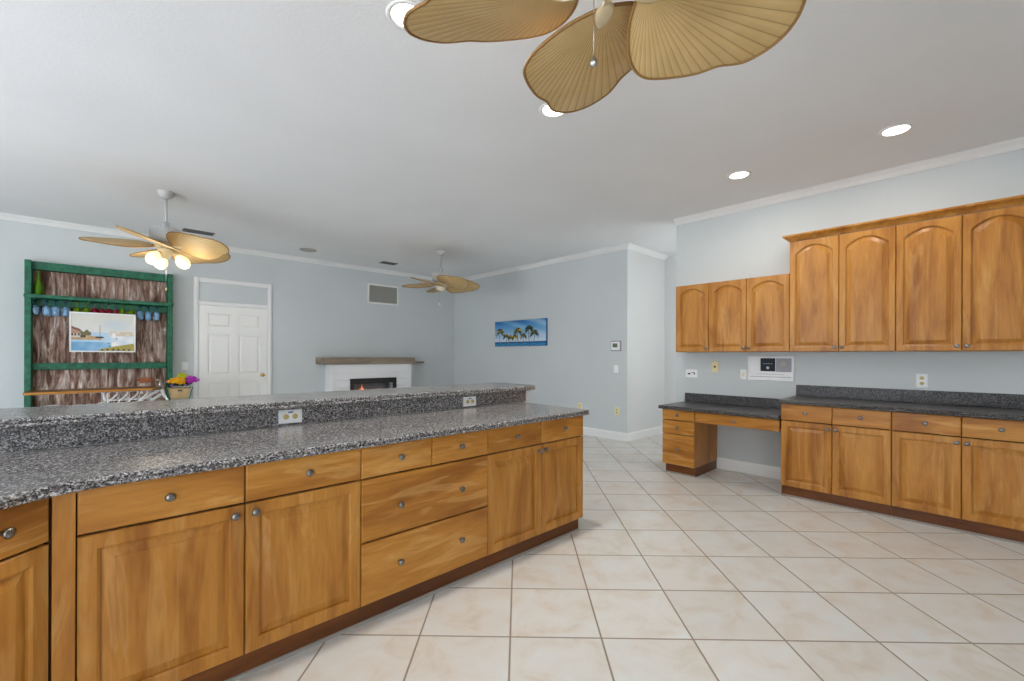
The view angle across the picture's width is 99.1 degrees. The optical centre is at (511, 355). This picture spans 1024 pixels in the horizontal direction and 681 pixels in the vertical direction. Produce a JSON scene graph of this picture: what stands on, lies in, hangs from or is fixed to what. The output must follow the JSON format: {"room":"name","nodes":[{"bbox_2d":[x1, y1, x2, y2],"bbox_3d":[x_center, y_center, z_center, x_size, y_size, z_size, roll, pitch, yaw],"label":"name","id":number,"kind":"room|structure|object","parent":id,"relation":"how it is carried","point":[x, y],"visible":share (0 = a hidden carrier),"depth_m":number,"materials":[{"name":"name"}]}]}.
{"room":"kitchen","nodes":[
{"label":"kitchen","id":0,"kind":"room"},
{"bbox_2d":[0,219,453,408],"bbox_3d":[-5.151,-0.221,6.585,10.640,3.050,0.150,0,0,-43],"label":"wall","id":1,"kind":"structure","parent":0,"point":[318,310],"depth_m":7.65,"materials":[{"name":"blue paint"}]},
{"bbox_2d":[182,362,187,369],"bbox_3d":[-4.975,0.156,6.639,0.078,0.122,0.014,0,0,-43],"label":"light switch","id":2,"kind":"object","parent":1,"relation":"attached to","point":[184,364],"visible":1,"depth_m":6.64,"materials":[{"name":"white plastic"}]},
{"bbox_2d":[193,277,271,397],"bbox_3d":[-4.481,0.046,7.058,1.085,2.520,0.082,0,0,-43],"label":"door","id":3,"kind":"structure","parent":1,"relation":"in","point":[232,344],"depth_m":7.04,"materials":[{"name":"white paint"}]},
{"bbox_2d":[0,212,668,279],"bbox_3d":[-3.073,-1.706,5.254,11.530,0.065,4.631,0,0,-43],"label":"trim","id":4,"kind":"structure","parent":1,"relation":"attached to","point":[4,216],"depth_m":7.27,"materials":[{"name":"white paint"}]},
{"bbox_2d":[368,283,397,305],"bbox_3d":[-2.612,-1.240,8.863,0.668,0.396,0.014,0,0,-43],"label":"air vent","id":5,"kind":"object","parent":1,"relation":"in","point":[377,293],"visible":1,"depth_m":8.85,"materials":[{"name":"grey metal"}]},
{"bbox_2d":[2,402,520,453],"bbox_3d":[-1.388,0.808,2.551,3.985,1.018,0.128,0,0,-43],"label":"wall","id":6,"kind":"structure","parent":0,"point":[518,402],"depth_m":2.30,"materials":[{"name":"blue paint"}]},
{"bbox_2d":[0,391,525,453],"bbox_3d":[-1.334,0.350,2.497,3.987,0.102,0.021,0,0,-43],"label":"backsplash","id":7,"kind":"structure","parent":6,"relation":"attached to","point":[58,436],"depth_m":2.25,"materials":[{"name":"grey stone"}]},
{"bbox_2d":[278,409,301,423],"bbox_3d":[-1.281,0.351,2.526,0.127,0.079,0.010,0,0,-43],"label":"wall outlet","id":8,"kind":"object","parent":7,"relation":"attached to","point":[293,415],"visible":1,"depth_m":2.52,"materials":[{"name":"white plastic"}]},
{"bbox_2d":[463,396,475,406],"bbox_3d":[-0.330,0.359,3.423,0.125,0.074,0.010,0,0,-43],"label":"wall outlet","id":9,"kind":"object","parent":7,"relation":"attached to","point":[467,401],"visible":1,"depth_m":3.42,"materials":[{"name":"white plastic"}]},
{"bbox_2d":[0,383,534,429],"bbox_3d":[-1.451,0.277,2.670,4.155,0.040,0.555,0,0,-43],"label":"bar","id":10,"kind":"object","parent":6,"relation":"on","point":[24,417],"visible":1,"depth_m":2.34,"materials":[{"name":"grey stone"}]},
{"bbox_2d":[525,390,531,402],"bbox_3d":[0.112,0.373,3.939,0.099,0.138,0.085,0,0,-43],"label":"corbel","id":11,"kind":"object","parent":6,"relation":"attached to","point":[528,392],"visible":0.26,"depth_m":3.90,"materials":[{"name":"white paint"}]},
{"bbox_2d":[0,0,1023,277],"bbox_3d":[-0.759,-1.791,2.852,11.900,0.120,11.600,0,0,-43],"label":"ceiling","id":12,"kind":"structure","parent":0,"point":[284,127],"depth_m":3.23,"materials":[{"name":"white paint"}]},
{"bbox_2d":[78,189,229,289],"bbox_3d":[-3.717,-1.219,4.652,1.288,1.045,1.273,0,0,-43],"label":"ceiling fan","id":13,"kind":"object","parent":12,"relation":"hanging from","point":[186,249],"visible":1,"depth_m":4.58,"materials":[{"name":"beige wicker"}]},
{"bbox_2d":[182,228,214,235],"bbox_3d":[-4.412,-1.738,6.142,0.360,0.010,0.170,0,0,-43],"label":"ceiling vent","id":14,"kind":"object","parent":12,"relation":"in","point":[183,229],"visible":1,"depth_m":6.14,"materials":[{"name":"metal"}]},
{"bbox_2d":[299,248,316,251],"bbox_3d":[-3.349,-1.734,7.172,0.260,0.012,0.260,0,0,-43],"label":"ceiling speaker","id":15,"kind":"object","parent":12,"relation":"attached to","point":[301,249],"visible":1,"depth_m":7.17,"materials":[{"name":"grey paint"}]},
{"bbox_2d":[379,261,397,264],"bbox_3d":[-2.309,-1.731,8.168,0.300,0.010,0.170,0,0,-43],"label":"ceiling vent","id":16,"kind":"object","parent":12,"relation":"in","point":[382,262],"visible":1,"depth_m":8.17,"materials":[{"name":"metal"}]},
{"bbox_2d":[386,0,416,30],"bbox_3d":[-0.534,-1.725,2.219,0.208,0.008,0.208,0,0,-43],"label":"recessed light","id":17,"kind":"object","parent":12,"relation":"in","point":[396,10],"visible":0.44,"depth_m":2.18,"materials":[{"name":"white paint"}]},
{"bbox_2d":[402,250,479,305],"bbox_3d":[-1.199,-1.277,7.174,1.297,0.910,1.248,0,0,28],"label":"ceiling fan","id":18,"kind":"object","parent":12,"relation":"hanging from","point":[442,280],"visible":1,"depth_m":7.14,"materials":[{"name":"beige wicker"}]},
{"bbox_2d":[539,103,566,117],"bbox_3d":[0.294,-1.722,3.062,0.208,0.008,0.208,0,0,-43],"label":"recessed light","id":19,"kind":"object","parent":12,"relation":"in","point":[544,110],"visible":0.52,"depth_m":3.10,"materials":[{"name":"white paint"}]},
{"bbox_2d":[403,0,805,112],"bbox_3d":[0.297,-1.285,1.249,1.298,0.884,1.291,0,0,-43],"label":"ceiling fan","id":20,"kind":"object","parent":12,"relation":"hanging from","point":[577,66],"visible":1,"depth_m":1.49,"materials":[{"name":"beige wicker"}]},
{"bbox_2d":[727,170,750,179],"bbox_3d":[2.161,-1.716,4.154,0.208,0.008,0.208,0,0,-43],"label":"recessed light","id":21,"kind":"object","parent":12,"relation":"in","point":[737,175],"visible":1,"depth_m":4.15,"materials":[{"name":"white paint"}]},
{"bbox_2d":[878,123,914,136],"bbox_3d":[2.922,-1.713,3.321,0.208,0.008,0.208,0,0,-43],"label":"recessed light","id":22,"kind":"object","parent":12,"relation":"in","point":[895,130],"visible":1,"depth_m":3.31,"materials":[{"name":"white paint"}]},
{"bbox_2d":[454,249,627,432],"bbox_3d":[0.278,-0.202,8.473,0.150,3.050,4.553,0,0,-43],"label":"wall","id":23,"kind":"structure","parent":0,"point":[583,301],"depth_m":7.76,"materials":[{"name":"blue paint"}]},
{"bbox_2d":[495,318,547,346],"bbox_3d":[0.150,-0.438,8.470,0.041,0.504,1.416,0,0,-43],"label":"picture","id":24,"kind":"object","parent":23,"relation":"attached to","point":[529,332],"visible":1,"depth_m":8.38},
{"bbox_2d":[611,341,620,350],"bbox_3d":[1.637,-0.154,6.896,0.036,0.168,0.196,0,0,-43],"label":"thermostat","id":25,"kind":"object","parent":23,"relation":"attached to","point":[615,345],"visible":1,"depth_m":6.88,"materials":[{"name":"grey plastic"}]},
{"bbox_2d":[614,365,617,372],"bbox_3d":[1.642,0.211,6.905,0.014,0.120,0.078,0,0,-43],"label":"light switch","id":26,"kind":"object","parent":23,"relation":"attached to","point":[615,366],"visible":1,"depth_m":6.90,"materials":[{"name":"white plastic"}]},
{"bbox_2d":[615,407,618,414],"bbox_3d":[1.656,0.877,6.891,0.010,0.122,0.080,0,0,-43],"label":"wall outlet","id":27,"kind":"object","parent":23,"relation":"attached to","point":[616,408],"visible":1,"depth_m":6.89,"materials":[{"name":"beige plastic"}]},
{"bbox_2d":[583,425,662,441],"bbox_3d":[1.148,1.262,7.855,7.272,0.128,1.264,0,0,31],"label":"baseboard","id":28,"kind":"structure","parent":23,"relation":"attached to","point":[621,436],"depth_m":7.06,"materials":[{"name":"white paint"}]},
{"bbox_2d":[237,433,1023,680],"bbox_3d":[-0.770,1.379,2.852,11.900,0.120,11.600,0,0,-43],"label":"floor","id":29,"kind":"structure","parent":0,"point":[717,574],"depth_m":2.35,"materials":[{"name":"beige tile"}]},
{"bbox_2d":[0,498,48,680],"bbox_3d":[-1.736,0.878,1.107,0.548,0.876,0.600,0,0,2],"label":"base cabinet","id":30,"kind":"object","parent":29,"relation":"on","point":[24,528],"visible":0.97,"depth_m":1.33,"materials":[{"name":"brown wood"}]},
{"bbox_2d":[23,259,173,406],"bbox_3d":[-5.542,0.056,5.937,1.460,2.492,0.253,0,0,-43],"label":"hutch","id":31,"kind":"object","parent":29,"relation":"on","point":[47,323],"visible":0.7,"depth_m":5.91,"materials":[{"name":"green paint"}]},
{"bbox_2d":[33,271,43,294],"bbox_3d":[-5.976,-0.917,5.509,0.092,0.302,0.092,0,0,-43],"label":"glass bottle","id":32,"kind":"object","parent":31,"relation":"on","point":[38,288],"visible":0.87,"depth_m":5.49,"materials":[{"name":"green glass"}]},
{"bbox_2d":[73,302,80,311],"bbox_3d":[-5.732,-0.606,5.750,0.076,0.191,0.075,0,0,-43],"label":"wine glass","id":33,"kind":"object","parent":31,"relation":"hanging from","point":[76,309],"visible":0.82,"depth_m":5.73,"materials":[{"name":"green glass"}]},
{"bbox_2d":[73,307,80,311],"bbox_3d":[-5.732,-0.576,5.750,0.076,0.130,0.075,0,0,-43],"label":"bowl","id":34,"kind":"object","parent":33,"relation":"on","point":[76,309],"depth_m":5.73,"materials":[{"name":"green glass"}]},
{"bbox_2d":[82,303,89,311],"bbox_3d":[-5.670,-0.606,5.809,0.076,0.191,0.075,0,0,-43],"label":"wine glass","id":35,"kind":"object","parent":31,"relation":"hanging from","point":[85,309],"visible":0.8,"depth_m":5.79,"materials":[{"name":"green glass"}]},
{"bbox_2d":[91,303,97,312],"bbox_3d":[-5.610,-0.606,5.866,0.072,0.191,0.071,0,0,-43],"label":"wine glass","id":36,"kind":"object","parent":31,"relation":"hanging from","point":[94,310],"visible":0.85,"depth_m":5.85,"materials":[{"name":"red glass"}]},
{"bbox_2d":[23,293,173,306],"bbox_3d":[-5.532,-0.742,5.929,1.460,0.044,0.230,0,0,-43],"label":"shelf","id":37,"kind":"object","parent":31,"relation":"attached to","point":[70,299],"depth_m":5.85,"materials":[{"name":"green paint"}]},
{"bbox_2d":[98,304,104,312],"bbox_3d":[-5.560,-0.605,5.913,0.072,0.191,0.071,0,0,-43],"label":"wine glass","id":38,"kind":"object","parent":31,"relation":"hanging from","point":[101,310],"visible":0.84,"depth_m":5.89,"materials":[{"name":"red glass"}]},
{"bbox_2d":[69,311,135,351],"bbox_3d":[-5.548,-0.310,5.930,0.650,0.524,0.210,0,0,-43],"label":"framed painting","id":39,"kind":"object","parent":31,"relation":"hanging from","point":[88,331],"visible":1,"depth_m":5.85,"materials":[{"name":"paint"}]},
{"bbox_2d":[105,304,111,313],"bbox_3d":[-5.509,-0.605,5.961,0.072,0.191,0.071,0,0,-43],"label":"wine glass","id":40,"kind":"object","parent":31,"relation":"hanging from","point":[108,310],"visible":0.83,"depth_m":5.94,"materials":[{"name":"red glass"}]},
{"bbox_2d":[112,305,118,313],"bbox_3d":[-5.457,-0.605,6.010,0.072,0.191,0.071,0,0,-43],"label":"wine glass","id":41,"kind":"object","parent":31,"relation":"hanging from","point":[115,311],"visible":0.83,"depth_m":5.99,"materials":[{"name":"red glass"}]},
{"bbox_2d":[119,305,125,313],"bbox_3d":[-5.409,-0.605,6.056,0.076,0.191,0.075,0,0,-43],"label":"wine glass","id":42,"kind":"object","parent":31,"relation":"hanging from","point":[122,311],"visible":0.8,"depth_m":6.04,"materials":[{"name":"green glass"}]},
{"bbox_2d":[128,306,134,314],"bbox_3d":[-5.337,-0.605,6.123,0.076,0.191,0.075,0,0,-43],"label":"wine glass","id":43,"kind":"object","parent":31,"relation":"hanging from","point":[131,311],"visible":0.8,"depth_m":6.10,"materials":[{"name":"green glass"}]},
{"bbox_2d":[23,378,192,406],"bbox_3d":[-5.075,0.803,5.663,1.928,1.002,0.654,0,0,-43],"label":"table","id":44,"kind":"object","parent":29,"relation":"on","point":[141,389],"visible":0.43,"depth_m":5.58,"materials":[{"name":"brown wood"}]},
{"bbox_2d":[167,387,190,398],"bbox_3d":[-4.637,0.520,6.076,0.248,0.153,0.193,0,0,-43],"label":"wicker basket","id":45,"kind":"object","parent":44,"relation":"on","point":[174,392],"visible":0.99,"depth_m":6.02,"materials":[{"name":"wicker"}]},
{"bbox_2d":[165,373,199,385],"bbox_3d":[-4.598,0.331,6.093,0.390,0.194,0.216,0,0,-43],"label":"bunch","id":46,"kind":"object","parent":45,"relation":"in","point":[183,379],"visible":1,"depth_m":6.06,"materials":[{"name":"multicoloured plant"}]},
{"bbox_2d":[43,449,360,680],"bbox_3d":[-1.372,0.879,1.956,1.146,0.876,0.716,0,0,-43],"label":"base cabinet","id":47,"kind":"object","parent":29,"relation":"on","point":[229,574],"visible":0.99,"depth_m":1.69,"materials":[{"name":"brown wood"}]},
{"bbox_2d":[316,357,423,391],"bbox_3d":[-2.640,0.673,8.563,2.202,1.280,0.419,0,0,-43],"label":"fireplace","id":48,"kind":"object","parent":29,"relation":"on","point":[341,373],"visible":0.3,"depth_m":8.27,"materials":[{"name":"white paint"}]},
{"bbox_2d":[316,357,414,364],"bbox_3d":[-2.780,0.095,8.430,1.812,0.126,0.419,0,0,-43],"label":"mantel shelf","id":49,"kind":"object","parent":48,"relation":"attached to","point":[319,360],"depth_m":8.19,"materials":[{"name":"brown wood"}]},
{"bbox_2d":[358,430,486,626],"bbox_3d":[-0.664,0.882,2.623,0.800,0.876,0.716,0,0,-43],"label":"base cabinet","id":50,"kind":"object","parent":29,"relation":"on","point":[423,514],"visible":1,"depth_m":2.34,"materials":[{"name":"brown wood"}]},
{"bbox_2d":[484,416,582,570],"bbox_3d":[-0.029,0.884,3.222,0.945,0.876,0.716,0,0,-43],"label":"base cabinet","id":51,"kind":"object","parent":29,"relation":"on","point":[535,470],"visible":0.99,"depth_m":2.94,"materials":[{"name":"brown wood"}]},
{"bbox_2d":[0,402,588,509],"bbox_3d":[-0.931,0.423,2.042,3.950,0.038,1.191,0,0,-43],"label":"countertop","id":52,"kind":"structure","parent":51,"relation":"on","point":[30,476],"depth_m":1.91,"materials":[{"name":"grey stone"}]},
{"bbox_2d":[662,409,716,477],"bbox_3d":[2.070,0.968,5.083,0.648,0.722,0.371,0,0,-43],"label":"pedestal","id":53,"kind":"object","parent":29,"relation":"on","point":[689,446],"visible":0.98,"depth_m":4.89,"materials":[{"name":"brown wood"}]},
{"bbox_2d":[658,401,781,431],"bbox_3d":[2.340,0.647,4.798,0.663,0.155,1.223,0,0,-43],"label":"countertop","id":54,"kind":"structure","parent":53,"relation":"on","point":[735,410],"depth_m":4.53,"materials":[{"name":"grey stone"}]},
{"bbox_2d":[781,404,891,517],"bbox_3d":[3.046,0.895,4.067,0.634,0.876,0.800,0,0,-43],"label":"base cabinet","id":55,"kind":"object","parent":29,"relation":"on","point":[839,457],"visible":0.96,"depth_m":3.84,"materials":[{"name":"brown wood"}]},
{"bbox_2d":[778,395,1023,420],"bbox_3d":[3.318,0.438,3.777,0.643,0.038,1.660,0,0,-43],"label":"countertop","id":56,"kind":"structure","parent":55,"relation":"on","point":[1014,414],"depth_m":3.60,"materials":[{"name":"grey stone"}]},
{"bbox_2d":[892,412,1023,544],"bbox_3d":[3.595,0.897,3.485,0.634,0.876,0.800,0,0,-43],"label":"base cabinet","id":57,"kind":"object","parent":29,"relation":"on","point":[955,473],"visible":0.98,"depth_m":3.30,"materials":[{"name":"brown wood"}]},
{"bbox_2d":[627,249,664,432],"bbox_3d":[2.240,-0.195,7.261,1.338,3.050,0.102,0,0,-43],"label":"wall","id":58,"kind":"structure","parent":0,"point":[645,273],"depth_m":7.13,"materials":[{"name":"paint"}]},
{"bbox_2d":[664,255,675,403],"bbox_3d":[3.493,-0.191,6.798,0.150,3.050,2.297,0,0,-43],"label":"wall","id":59,"kind":"structure","parent":0,"point":[670,262],"depth_m":7.50,"materials":[{"name":"paint"}]},
{"bbox_2d":[676,148,1023,467],"bbox_3d":[4.135,-0.188,3.494,0.150,3.050,5.810,0,0,-43],"label":"wall","id":60,"kind":"structure","parent":0,"point":[745,244],"depth_m":4.42,"materials":[{"name":"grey paint"}]},
{"bbox_2d":[686,369,696,377],"bbox_3d":[2.222,0.220,5.405,0.008,0.098,0.148,0,0,-43],"label":"wall jack","id":61,"kind":"object","parent":60,"relation":"attached to","point":[689,373],"visible":1,"depth_m":5.40,"materials":[{"name":"white plastic"}]},
{"bbox_2d":[676,283,708,351],"bbox_3d":[2.196,-0.434,5.178,0.355,0.783,0.387,0,0,-43],"label":"upper cabinet","id":62,"kind":"object","parent":60,"relation":"attached to","point":[692,301],"visible":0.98,"depth_m":5.07,"materials":[{"name":"brown wood"}]},
{"bbox_2d":[711,361,718,371],"bbox_3d":[2.416,0.131,5.198,0.011,0.130,0.082,0,0,-43],"label":"phone jack","id":63,"kind":"object","parent":60,"relation":"attached to","point":[714,364],"visible":1,"depth_m":5.19,"materials":[{"name":"beige plastic"}]},
{"bbox_2d":[685,393,780,408],"bbox_3d":[2.571,0.516,5.023,0.021,0.106,1.187,0,0,-43],"label":"backsplash","id":64,"kind":"structure","parent":60,"relation":"attached to","point":[691,397],"depth_m":5.02,"materials":[{"name":"grey stone"}]},
{"bbox_2d":[740,369,746,379],"bbox_3d":[2.634,0.213,4.968,0.010,0.114,0.066,0,0,-43],"label":"light switch","id":65,"kind":"object","parent":60,"relation":"attached to","point":[743,372],"visible":1,"depth_m":4.96,"materials":[{"name":"white plastic"}]},
{"bbox_2d":[717,457,780,479],"bbox_3d":[2.714,1.268,4.874,0.016,0.128,0.820,0,0,-43],"label":"baseboard","id":66,"kind":"structure","parent":60,"relation":"attached to","point":[773,472],"depth_m":4.91,"materials":[{"name":"white paint"}]},
{"bbox_2d":[709,274,789,351],"bbox_3d":[2.603,-0.432,4.747,0.355,0.783,0.794,0,0,-43],"label":"upper cabinet","id":67,"kind":"object","parent":60,"relation":"attached to","point":[749,314],"visible":0.98,"depth_m":4.61,"materials":[{"name":"brown wood"}]},
{"bbox_2d":[747,356,794,381],"bbox_3d":[2.817,0.140,4.763,0.024,0.272,0.456,0,0,-43],"label":"intercom panel","id":68,"kind":"object","parent":60,"relation":"attached to","point":[760,368],"visible":1,"depth_m":4.74,"materials":[{"name":"white plastic"}]},
{"bbox_2d":[790,226,897,351],"bbox_3d":[3.151,-0.584,4.166,0.355,1.090,0.798,0,0,-43],"label":"upper cabinet","id":69,"kind":"object","parent":60,"relation":"attached to","point":[843,286],"visible":1,"depth_m":4.03,"materials":[{"name":"brown wood"}]},
{"bbox_2d":[782,195,1023,242],"bbox_3d":[3.405,-1.159,3.883,0.380,0.062,1.662,0,0,-43],"label":"crown molding","id":70,"kind":"structure","parent":69,"relation":"attached to","point":[1014,200],"depth_m":3.67,"materials":[{"name":"brown wood"}]},
{"bbox_2d":[673,137,1023,225],"bbox_3d":[4.006,-1.681,3.470,0.078,0.065,5.660,0,0,-43],"label":"trim","id":71,"kind":"structure","parent":60,"relation":"attached to","point":[1018,143],"depth_m":4.13,"materials":[{"name":"white paint"}]},
{"bbox_2d":[796,385,1023,408],"bbox_3d":[3.550,0.362,3.986,0.021,0.111,1.645,0,0,-43],"label":"backsplash","id":72,"kind":"structure","parent":60,"relation":"attached to","point":[902,395],"depth_m":3.89,"materials":[{"name":"grey stone"}]},
{"bbox_2d":[916,374,927,387],"bbox_3d":[3.652,0.223,3.888,0.010,0.124,0.078,0,0,-43],"label":"wall outlet","id":73,"kind":"object","parent":60,"relation":"attached to","point":[921,379],"visible":1,"depth_m":3.88,"materials":[{"name":"white plastic"}]},
{"bbox_2d":[896,205,1023,351],"bbox_3d":[3.700,-0.582,3.584,0.355,1.090,0.798,0,0,-43],"label":"upper cabinet","id":74,"kind":"object","parent":60,"relation":"attached to","point":[960,278],"visible":1,"depth_m":3.49,"materials":[{"name":"brown wood"}]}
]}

